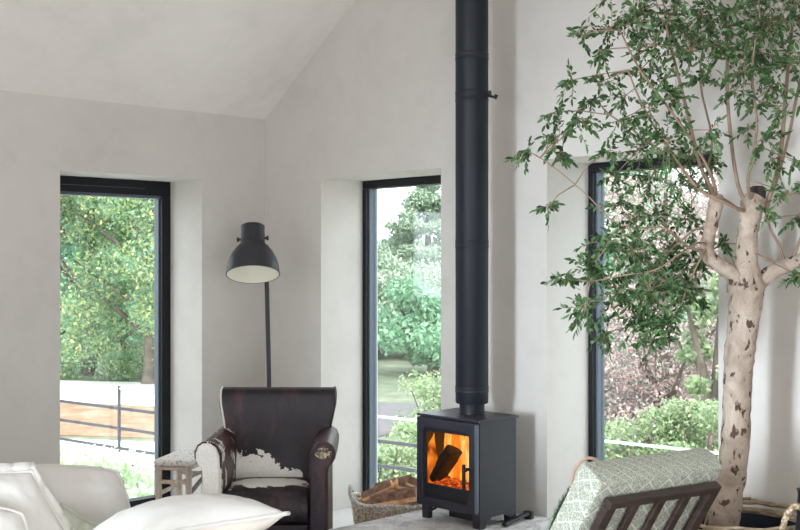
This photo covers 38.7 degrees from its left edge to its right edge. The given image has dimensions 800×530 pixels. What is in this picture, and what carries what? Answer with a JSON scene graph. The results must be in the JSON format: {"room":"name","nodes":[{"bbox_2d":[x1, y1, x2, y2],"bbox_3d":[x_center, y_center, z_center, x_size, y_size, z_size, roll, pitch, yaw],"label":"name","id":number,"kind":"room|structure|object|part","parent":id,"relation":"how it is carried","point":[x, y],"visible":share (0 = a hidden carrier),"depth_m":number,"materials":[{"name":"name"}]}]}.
{"room":"living room","nodes":[
{"label":"living room","id":0,"kind":"room"},
{"bbox_2d":[0,90,264,495],"bbox_3d":[-4.149,0.304,5.021,9.500,2.600,0.500,0,0,-44],"label":"wall","id":1,"kind":"structure","parent":0,"point":[213,165],"depth_m":7.16,"materials":[{"name":"paint"}]},
{"bbox_2d":[60,176,169,506],"bbox_3d":[-1.940,0.521,7.391,1.001,2.165,0.093,0,0,-44],"label":"window","id":2,"kind":"structure","parent":1,"relation":"in","point":[159,191],"depth_m":7.67,"materials":[{"name":"black metal"}]},
{"bbox_2d":[0,0,354,118],"bbox_3d":[-1.541,-2.226,2.187,9.900,3.324,8.400,0,0,-44],"label":"ceiling","id":3,"kind":"structure","parent":0,"point":[239,58],"depth_m":6.80,"materials":[{"name":"paint"}]},
{"bbox_2d":[333,507,353,528],"bbox_3d":[-1.470,1.704,2.257,9.500,0.200,8.200,0,0,-44],"label":"floor","id":4,"kind":"structure","parent":0,"point":[341,517],"depth_m":7.24,"materials":[{"name":"concrete"}]},
{"bbox_2d":[154,450,201,499],"bbox_3d":[-1.256,1.354,6.624,0.225,0.500,0.360,0,0,12],"label":"stool","id":5,"kind":"object","parent":4,"relation":"on","point":[182,461],"visible":0.61,"depth_m":6.48,"materials":[{"name":"brown wood"}]},
{"bbox_3d":[-1.375,1.369,6.493,0.038,0.471,0.042,0,0,12],"label":"leg","id":6,"kind":"part","parent":5,"relation":"part of","materials":[{"name":"brown wood"}]},
{"bbox_3d":[-1.256,1.121,6.624,0.224,0.035,0.360,0,0,12],"label":"woven seat","id":7,"kind":"part","parent":5,"relation":"part of","materials":[{"name":"grey wicker"}]},
{"bbox_3d":[-1.315,1.369,6.791,0.038,0.471,0.042,0,0,12],"label":"leg","id":8,"kind":"part","parent":5,"relation":"part of","materials":[{"name":"brown wood"}]},
{"bbox_3d":[-1.197,1.369,6.457,0.038,0.471,0.042,0,0,12],"label":"leg","id":9,"kind":"part","parent":5,"relation":"part of","materials":[{"name":"brown wood"}]},
{"bbox_2d":[226,222,279,386],"bbox_3d":[-0.854,0.670,7.038,0.327,1.869,0.510,0,0,27],"label":"floor lamp","id":10,"kind":"object","parent":4,"relation":"on","point":[252,261],"visible":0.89,"depth_m":6.99,"materials":[{"name":"grey metal"}]},
{"bbox_3d":[-0.897,-0.075,6.963,0.326,0.380,0.330,0,0,0],"label":"lamp shade","id":11,"kind":"part","parent":10,"relation":"part of","materials":[{"name":"grey metal"}]},
{"bbox_2d":[194,386,338,529],"bbox_3d":[-0.680,1.139,6.054,0.710,0.931,0.733,0,0,0],"label":"armchair","id":12,"kind":"object","parent":4,"relation":"on","point":[274,447],"visible":0.83,"depth_m":6.19,"materials":[{"name":"brown leather"}]},
{"bbox_3d":[-0.962,1.217,6.043,0.147,0.654,0.615,0,0,0],"label":"arm","id":13,"kind":"part","parent":12,"relation":"part of"},
{"bbox_2d":[224,477,307,524],"bbox_3d":[-0.674,1.213,5.969,0.426,0.181,0.562,0,0,0],"label":"seat cushion","id":14,"kind":"object","parent":12,"relation":"on","point":[283,494],"depth_m":5.73,"materials":[{"name":"brown leather"}]},
{"bbox_3d":[-0.674,1.042,6.287,0.641,0.725,0.255,0,0,0],"label":"backrest","id":15,"kind":"part","parent":12,"relation":"part of","materials":[{"name":"brown leather"}]},
{"bbox_3d":[-0.674,1.419,6.032,0.426,0.230,0.635,0,0,0],"label":"seat rail","id":16,"kind":"part","parent":12,"relation":"part of","materials":[{"name":"brown leather"}]},
{"bbox_3d":[-0.398,1.217,6.043,0.147,0.654,0.615,0,0,0],"label":"arm","id":17,"kind":"part","parent":12,"relation":"part of"},
{"bbox_2d":[348,484,421,523],"bbox_3d":[-0.023,1.435,6.580,0.550,0.338,0.371,0,0,0],"label":"basket","id":18,"kind":"object","parent":4,"relation":"on","point":[362,511],"visible":0.38,"depth_m":6.43,"materials":[{"name":"wicker"}]},
{"bbox_3d":[-0.277,1.313,6.580,0.042,0.093,0.175,0,0,0],"label":"handle","id":19,"kind":"part","parent":18,"relation":"part of","materials":[{"name":"grey wicker"}]},
{"bbox_2d":[361,480,394,501],"bbox_3d":[-0.130,1.296,6.566,0.190,0.124,0.082,0,0,10],"label":"log","id":20,"kind":"object","parent":18,"relation":"in","point":[387,485],"visible":0.9,"depth_m":6.54,"materials":[{"name":"brown wood"}]},
{"bbox_2d":[374,474,411,490],"bbox_3d":[-0.035,1.282,6.666,0.235,0.117,0.108,0,0,-4],"label":"log","id":21,"kind":"object","parent":18,"relation":"in","point":[405,476],"visible":0.29,"depth_m":6.65,"materials":[{"name":"brown wood"}]},
{"bbox_2d":[370,487,416,504],"bbox_3d":[-0.035,1.319,6.475,0.274,0.125,0.132,0,0,7],"label":"log","id":22,"kind":"object","parent":18,"relation":"in","point":[401,496],"visible":0.9,"depth_m":6.43,"materials":[{"name":"brown wood"}]},
{"bbox_2d":[394,477,409,488],"bbox_3d":[0.078,1.277,6.591,0.221,0.106,0.109,0,0,-17],"label":"log","id":23,"kind":"object","parent":18,"relation":"in","point":[400,482],"visible":0.38,"depth_m":6.54,"materials":[{"name":"brown wood"}]},
{"bbox_2d":[406,476,416,489],"bbox_3d":[0.118,1.255,6.505,0.162,0.095,0.082,0,0,18],"label":"log","id":24,"kind":"object","parent":18,"relation":"in","point":[411,482],"visible":0.34,"depth_m":6.49,"materials":[{"name":"brown wood"}]},
{"bbox_2d":[329,507,551,529],"bbox_3d":[0.127,1.469,5.743,1.345,0.270,0.704,0,0,-44],"label":"hearth slab","id":25,"kind":"object","parent":4,"relation":"on","point":[440,520],"visible":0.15,"depth_m":5.88,"materials":[{"name":"stone"}]},
{"bbox_2d":[417,408,518,529],"bbox_3d":[0.333,1.058,5.958,0.373,0.553,0.441,0,0,-44],"label":"wood stove","id":26,"kind":"object","parent":25,"relation":"on","point":[491,492],"visible":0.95,"depth_m":5.85,"materials":[{"name":"paint"}]},
{"bbox_3d":[0.144,1.296,6.026,0.036,0.075,0.052,0,0,-44],"label":"leg","id":27,"kind":"part","parent":26,"relation":"part of","materials":[{"name":"paint"}]},
{"bbox_3d":[0.242,1.028,5.873,0.024,0.461,0.419,0,0,-44],"label":"door","id":28,"kind":"part","parent":26,"relation":"part of","materials":[{"name":"paint"}]},
{"bbox_2d":[429,473,468,489],"bbox_3d":[0.345,1.135,5.971,0.200,0.066,0.350,0,0,-44],"label":"embers","id":29,"kind":"object","parent":26,"relation":"in","point":[455,482],"visible":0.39,"depth_m":5.97},
{"bbox_2d":[429,444,461,481],"bbox_3d":[0.232,1.040,5.997,0.121,0.199,0.174,0,0,-44],"label":"log","id":30,"kind":"object","parent":29,"relation":"on","point":[449,457],"visible":1,"depth_m":5.96,"materials":[{"name":"brown wood"}]},
{"bbox_2d":[427,433,468,482],"bbox_3d":[0.325,0.982,5.951,0.168,0.335,0.370,0,0,-44],"label":"flames","id":31,"kind":"object","parent":29,"relation":"on","point":[460,442],"visible":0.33,"depth_m":6.02},
{"bbox_3d":[0.320,1.069,5.727,0.017,0.134,0.014,0,0,-44],"label":"handle","id":32,"kind":"part","parent":26,"relation":"part of","materials":[{"name":"black metal"}]},
{"bbox_3d":[0.354,0.787,5.978,0.315,0.012,0.441,0,0,-44],"label":"plate","id":33,"kind":"part","parent":26,"relation":"part of","materials":[{"name":"paint"}]},
{"bbox_3d":[0.391,1.296,5.771,0.036,0.075,0.052,0,0,-44],"label":"leg","id":34,"kind":"part","parent":26,"relation":"part of","materials":[{"name":"paint"}]},
{"bbox_2d":[455,0,497,414],"bbox_3d":[0.386,-0.954,5.975,0.177,3.467,0.202,0,0,-44],"label":"flue pipe","id":35,"kind":"object","parent":26,"relation":"on","point":[472,95],"visible":1,"depth_m":5.91,"materials":[{"name":"black metal"}]},
{"bbox_2d":[502,510,533,525],"bbox_3d":[0.608,1.312,5.890,0.050,0.041,0.264,0,0,35],"label":"tool","id":36,"kind":"object","parent":25,"relation":"on","point":[526,514],"visible":1,"depth_m":5.91,"materials":[{"name":"black metal"}]},
{"bbox_2d":[569,457,598,489],"bbox_3d":[0.846,1.230,5.100,0.189,0.748,0.184,0,0,-14],"label":"basket","id":37,"kind":"object","parent":4,"relation":"on","point":[585,458],"visible":0.09,"depth_m":5.08,"materials":[{"name":"wicker"}]},
{"bbox_2d":[547,484,569,529],"bbox_3d":[0.689,1.303,5.225,0.218,0.603,0.200,0,0,-36],"label":"plant","id":38,"kind":"object","parent":37,"relation":"in","point":[560,503],"visible":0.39,"depth_m":5.21,"materials":[{"name":"green plant"}]},
{"bbox_2d":[550,448,721,529],"bbox_3d":[0.725,1.156,4.523,0.696,0.907,0.948,0,0,-33],"label":"lounge chair","id":39,"kind":"object","parent":4,"relation":"on","point":[674,490],"visible":1,"depth_m":4.14,"materials":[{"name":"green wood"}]},
{"bbox_3d":[0.964,0.839,4.154,0.566,0.044,0.044,0,0,-33],"label":"rail","id":40,"kind":"part","parent":39,"relation":"part of","materials":[{"name":"brown wood"}]},
{"bbox_2d":[698,497,796,529],"bbox_3d":[1.419,1.316,4.801,0.642,0.575,0.641,0,0,0],"label":"basket planter","id":41,"kind":"object","parent":4,"relation":"on","point":[751,519],"visible":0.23,"depth_m":4.99,"materials":[{"name":"beige"}]},
{"bbox_2d":[504,0,799,529],"bbox_3d":[1.232,-0.150,4.734,1.343,2.851,1.147,0,0,-20],"label":"indoor tree","id":42,"kind":"object","parent":41,"relation":"in","point":[746,286],"visible":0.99,"depth_m":4.74,"materials":[{"name":"green plant"}]},
{"bbox_2d":[779,503,799,529],"bbox_3d":[1.467,1.216,4.000,0.408,0.776,0.324,0,0,0],"label":"handle","id":43,"kind":"object","parent":41,"relation":"attached to","point":[792,507],"visible":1,"depth_m":3.96,"materials":[{"name":"beige wicker"}]},
{"bbox_2d":[795,487,799,529],"bbox_3d":[1.578,1.236,4.420,0.210,0.735,0.210,0,0,-44],"label":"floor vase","id":44,"kind":"object","parent":4,"relation":"on","point":[797,527],"visible":0.87,"depth_m":4.41,"materials":[{"name":"black"}]},
{"bbox_3d":[-1.780,1.284,4.110,2.360,0.640,0.900,0,0,0],"label":"sofa","id":45,"kind":"object","parent":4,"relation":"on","visible":0},
{"bbox_2d":[0,506,28,529],"bbox_3d":[-1.416,0.995,3.900,0.416,0.374,0.220,0,0,0],"label":"cushion","id":46,"kind":"object","parent":45,"relation":"on","point":[10,519],"visible":1,"depth_m":3.91,"materials":[{"name":"beige fabric"}]},
{"bbox_2d":[0,462,73,529],"bbox_3d":[-1.396,0.945,4.118,0.779,0.518,0.214,0,0,1],"label":"cushion","id":47,"kind":"object","parent":45,"relation":"on","point":[23,488],"visible":0.91,"depth_m":4.12,"materials":[{"name":"beige fabric"}]},
{"bbox_2d":[60,502,99,529],"bbox_3d":[-1.197,1.033,4.159,0.314,0.321,0.117,0,0,1],"label":"cushion","id":48,"kind":"object","parent":45,"relation":"on","point":[77,521],"visible":0.69,"depth_m":4.17,"materials":[{"name":"beige fabric"}]},
{"bbox_2d":[35,464,130,523],"bbox_3d":[-1.248,0.989,4.420,0.522,0.411,0.313,0,0,1],"label":"cushion","id":49,"kind":"object","parent":45,"relation":"on","point":[96,493],"visible":0.55,"depth_m":4.37,"materials":[{"name":"beige fabric"}]},
{"bbox_2d":[92,493,290,529],"bbox_3d":[-0.758,0.912,3.983,0.571,0.235,0.502,0,0,-37],"label":"pillow","id":50,"kind":"object","parent":45,"relation":"on","point":[202,511],"visible":1,"depth_m":3.85,"materials":[{"name":"beige fabric"}]},
{"bbox_2d":[265,0,799,521],"bbox_3d":[1.762,-0.992,5.389,0.500,5.192,7.200,0,0,-44],"label":"wall","id":51,"kind":"structure","parent":0,"point":[375,100],"depth_m":6.25,"materials":[{"name":"paint"}]},
{"bbox_2d":[363,175,440,491],"bbox_3d":[0.158,0.521,7.274,0.100,2.165,1.075,0,0,-44],"label":"window","id":52,"kind":"structure","parent":51,"relation":"in","point":[370,188],"depth_m":7.61,"materials":[{"name":"black metal"}]},
{"bbox_2d":[588,153,717,461],"bbox_3d":[1.426,0.521,5.965,0.100,2.165,1.013,0,0,-44],"label":"window","id":53,"kind":"structure","parent":51,"relation":"in","point":[596,363],"depth_m":6.28,"materials":[{"name":"black metal"}]},
{"label":"outside","id":54,"kind":"structure","parent":0,"visible":0},
{"bbox_2d":[60,309,711,475],"bbox_3d":[6.587,2.654,35.971,170.000,0.100,110.000,0,0,-44],"label":"lawn","id":55,"kind":"structure","parent":54,"point":[390,369],"depth_m":26.16,"materials":[{"name":"green plant"}]},
{"bbox_2d":[60,199,131,349],"bbox_3d":[-10.842,-2.319,32.972,6.579,10.091,8.028,0,0,-44],"label":"broadleaf tree","id":56,"kind":"object","parent":55,"relation":"on","point":[69,247],"visible":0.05,"depth_m":31.27,"materials":[{"name":"green plant"}]},
{"bbox_2d":[60,198,143,350],"bbox_3d":[-9.394,-2.750,36.233,9.294,12.855,9.839,0,0,15],"label":"broadleaf tree","id":57,"kind":"object","parent":55,"relation":"on","point":[123,342],"visible":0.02,"depth_m":35.48,"materials":[{"name":"green plant"}]},
{"bbox_2d":[60,195,146,380],"bbox_3d":[-7.200,-1.296,27.137,5.590,9.040,5.449,0,0,-6],"label":"broadleaf tree","id":58,"kind":"object","parent":55,"relation":"on","point":[72,210],"visible":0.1,"depth_m":26.34,"materials":[{"name":"green plant"}]},
{"bbox_2d":[60,402,153,438],"bbox_3d":[-6.230,2.623,19.408,7.894,0.062,3.739,0,0,23],"label":"leaf litter","id":59,"kind":"object","parent":55,"relation":"on","point":[129,419],"visible":0.33,"depth_m":19.00,"materials":[{"name":"orange plant"}]},
{"bbox_2d":[60,196,153,383],"bbox_3d":[-5.351,-1.618,24.908,5.600,8.615,4.409,0,0,42],"label":"broadleaf tree","id":60,"kind":"object","parent":55,"relation":"on","point":[143,310],"visible":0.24,"depth_m":24.49,"materials":[{"name":"green plant"}]},
{"bbox_2d":[75,443,153,490],"bbox_3d":[-2.724,2.170,10.963,1.153,0.941,1.208,0,0,-44],"label":"shrub","id":61,"kind":"object","parent":55,"relation":"on","point":[130,473],"visible":0.34,"depth_m":10.71,"materials":[{"name":"green plant"}]},
{"bbox_2d":[60,381,717,472],"bbox_3d":[-1.304,2.112,12.535,14.579,1.184,0.029,0,0,39],"label":"fence","id":62,"kind":"object","parent":55,"relation":"on","point":[118,407],"visible":0.1,"depth_m":14.21,"materials":[{"name":"grey"}]},
{"bbox_3d":[-1.304,2.300,12.535,14.579,0.036,0.020,0,0,39],"label":"rail","id":63,"kind":"part","parent":62,"relation":"part of","materials":[{"name":"grey metal"}]},
{"bbox_3d":[-3.528,2.112,14.318,0.024,1.184,0.040,0,0,-44],"label":"post","id":64,"kind":"part","parent":62,"relation":"part of","materials":[{"name":"grey metal"}]},
{"bbox_3d":[-1.304,2.050,12.535,1.839,0.036,14.468,0,0,-44],"label":"rail","id":65,"kind":"part","parent":62,"relation":"part of","materials":[{"name":"grey metal"}]},
{"bbox_3d":[-1.304,1.800,12.535,14.579,0.036,0.020,0,0,39],"label":"rail","id":66,"kind":"part","parent":62,"relation":"part of","materials":[{"name":"grey metal"}]},
{"bbox_2d":[378,439,416,481],"bbox_3d":[-0.127,2.310,12.769,1.366,0.741,0.914,0,0,13],"label":"shrub","id":67,"kind":"object","parent":55,"relation":"on","point":[386,456],"visible":0.29,"depth_m":12.62,"materials":[{"name":"green plant"}]},
{"bbox_2d":[378,417,416,474],"bbox_3d":[0.160,2.260,13.646,1.325,0.876,1.193,0,0,-44],"label":"shrub","id":68,"kind":"object","parent":55,"relation":"on","point":[403,432],"visible":0.13,"depth_m":13.51,"materials":[{"name":"green plant"}]},
{"bbox_2d":[378,235,438,278],"bbox_3d":[0.067,0.726,48.092,4.633,4.532,5.030,0,0,-44],"label":"broadleaf tree","id":69,"kind":"object","parent":55,"relation":"on","point":[421,241],"visible":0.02,"depth_m":47.99,"materials":[{"name":"green plant"}]},
{"bbox_2d":[378,273,440,375],"bbox_3d":[0.690,1.429,27.118,3.234,2.503,3.231,0,0,-28],"label":"broadleaf tree","id":70,"kind":"object","parent":55,"relation":"on","point":[420,330],"visible":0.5,"depth_m":26.75,"materials":[{"name":"green plant"}]},
{"bbox_2d":[378,185,440,287],"bbox_3d":[1.326,-0.221,38.277,5.752,6.188,5.202,0,0,20],"label":"conifer tree","id":71,"kind":"object","parent":55,"relation":"on","point":[424,200],"visible":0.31,"depth_m":37.40,"materials":[{"name":"green plant"}]},
{"bbox_2d":[378,246,440,358],"bbox_3d":[-0.934,1.146,32.660,5.733,3.545,5.162,0,0,-7],"label":"broadleaf tree","id":72,"kind":"object","parent":55,"relation":"on","point":[387,272],"visible":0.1,"depth_m":32.25,"materials":[{"name":"green plant"}]},
{"bbox_2d":[392,369,440,438],"bbox_3d":[0.723,2.095,16.578,1.485,1.155,1.722,0,0,-15],"label":"shrub","id":73,"kind":"object","parent":55,"relation":"on","point":[430,386],"visible":0.34,"depth_m":16.52,"materials":[{"name":"green plant"}]},
{"bbox_2d":[605,428,657,459],"bbox_3d":[2.282,2.127,11.522,1.085,1.037,1.286,0,0,-44],"label":"shrub","id":74,"kind":"object","parent":55,"relation":"on","point":[608,446],"visible":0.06,"depth_m":11.62,"materials":[{"name":"green plant"}]},
{"bbox_2d":[605,273,670,418],"bbox_3d":[3.244,1.486,19.131,2.571,2.833,2.218,0,0,9],"label":"tree","id":75,"kind":"object","parent":55,"relation":"on","point":[651,361],"visible":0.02,"depth_m":18.75,"materials":[{"name":"green plant"}]},
{"bbox_2d":[605,169,683,276],"bbox_3d":[7.307,-2.532,48.776,9.607,10.985,9.657,0,0,-23],"label":"broadleaf tree","id":76,"kind":"object","parent":55,"relation":"on","point":[672,170],"visible":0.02,"depth_m":46.51,"materials":[{"name":"green plant"}]},
{"bbox_2d":[605,405,702,457],"bbox_3d":[2.706,2.042,11.863,1.463,1.195,1.013,0,0,6],"label":"shrub","id":77,"kind":"object","parent":55,"relation":"on","point":[652,432],"visible":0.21,"depth_m":11.74,"materials":[{"name":"green plant"}]},
{"bbox_2d":[605,196,716,371],"bbox_3d":[6.611,0.667,27.909,4.418,4.712,5.341,0,0,-7],"label":"broadleaf tree","id":78,"kind":"object","parent":55,"relation":"on","point":[613,229],"visible":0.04,"depth_m":27.47,"materials":[{"name":"green plant"}]},
{"bbox_2d":[605,167,717,448],"bbox_3d":[3.843,0.374,17.003,3.303,5.447,3.104,0,0,-14],"label":"tree","id":79,"kind":"object","parent":55,"relation":"on","point":[665,377],"visible":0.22,"depth_m":16.70,"materials":[{"name":"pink plant"}]},
{"bbox_2d":[619,166,717,401],"bbox_3d":[5.455,0.128,19.034,3.373,5.867,3.434,0,0,-18],"label":"tree","id":80,"kind":"object","parent":55,"relation":"on","point":[706,205],"visible":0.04,"depth_m":19.20,"materials":[{"name":"green plant"}]},
{"bbox_2d":[650,396,717,457],"bbox_3d":[2.966,1.971,11.466,1.148,1.336,1.261,0,0,-36],"label":"shrub","id":81,"kind":"object","parent":55,"relation":"on","point":[685,414],"visible":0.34,"depth_m":11.62,"materials":[{"name":"green plant"}]},
{"bbox_2d":[676,272,717,450],"bbox_3d":[3.621,1.362,13.462,0.951,2.619,1.104,0,0,-44],"label":"broadleaf tree","id":82,"kind":"object","parent":55,"relation":"on","point":[696,351],"visible":0.33,"depth_m":13.46,"materials":[{"name":"green plant"}]},
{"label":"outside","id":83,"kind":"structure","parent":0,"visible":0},
{"bbox_2d":[378,402,435,436],"bbox_3d":[-0.002,2.623,19.117,1.672,0.063,5.181,0,0,-3],"label":"gravel drive","id":84,"kind":"structure","parent":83,"point":[385,426],"depth_m":20.03,"materials":[{"name":"grey gravel"}]},
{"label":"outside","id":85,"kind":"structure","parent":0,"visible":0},
{"bbox_2d":[60,439,153,492],"bbox_3d":[-3.429,2.622,13.526,3.762,0.065,10.230,0,0,-22],"label":"forecourt","id":86,"kind":"structure","parent":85,"point":[146,446],"depth_m":16.26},
{"bbox_2d":[60,444,109,465],"bbox_3d":[-3.017,2.143,10.596,1.018,1.049,1.092,0,0,-44],"label":"shrub","id":87,"kind":"object","parent":86,"relation":"on","point":[73,454],"visible":0.09,"depth_m":10.41,"materials":[{"name":"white plant"}]},
{"bbox_2d":[126,474,153,498],"bbox_3d":[-2.299,2.282,10.357,0.802,0.759,1.071,0,0,10],"label":"shrub","id":88,"kind":"object","parent":86,"relation":"on","point":[139,490],"visible":0.12,"depth_m":10.24,"materials":[{"name":"green plant"}]},
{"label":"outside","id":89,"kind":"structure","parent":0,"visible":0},
{"bbox_2d":[60,380,153,406],"bbox_3d":[-6.747,2.622,23.905,8.913,0.064,3.822,0,0,22],"label":"gravel","id":90,"kind":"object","parent":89,"point":[71,392],"visible":0.33,"depth_m":22.98,"materials":[{"name":"grey gravel"}]}
]}

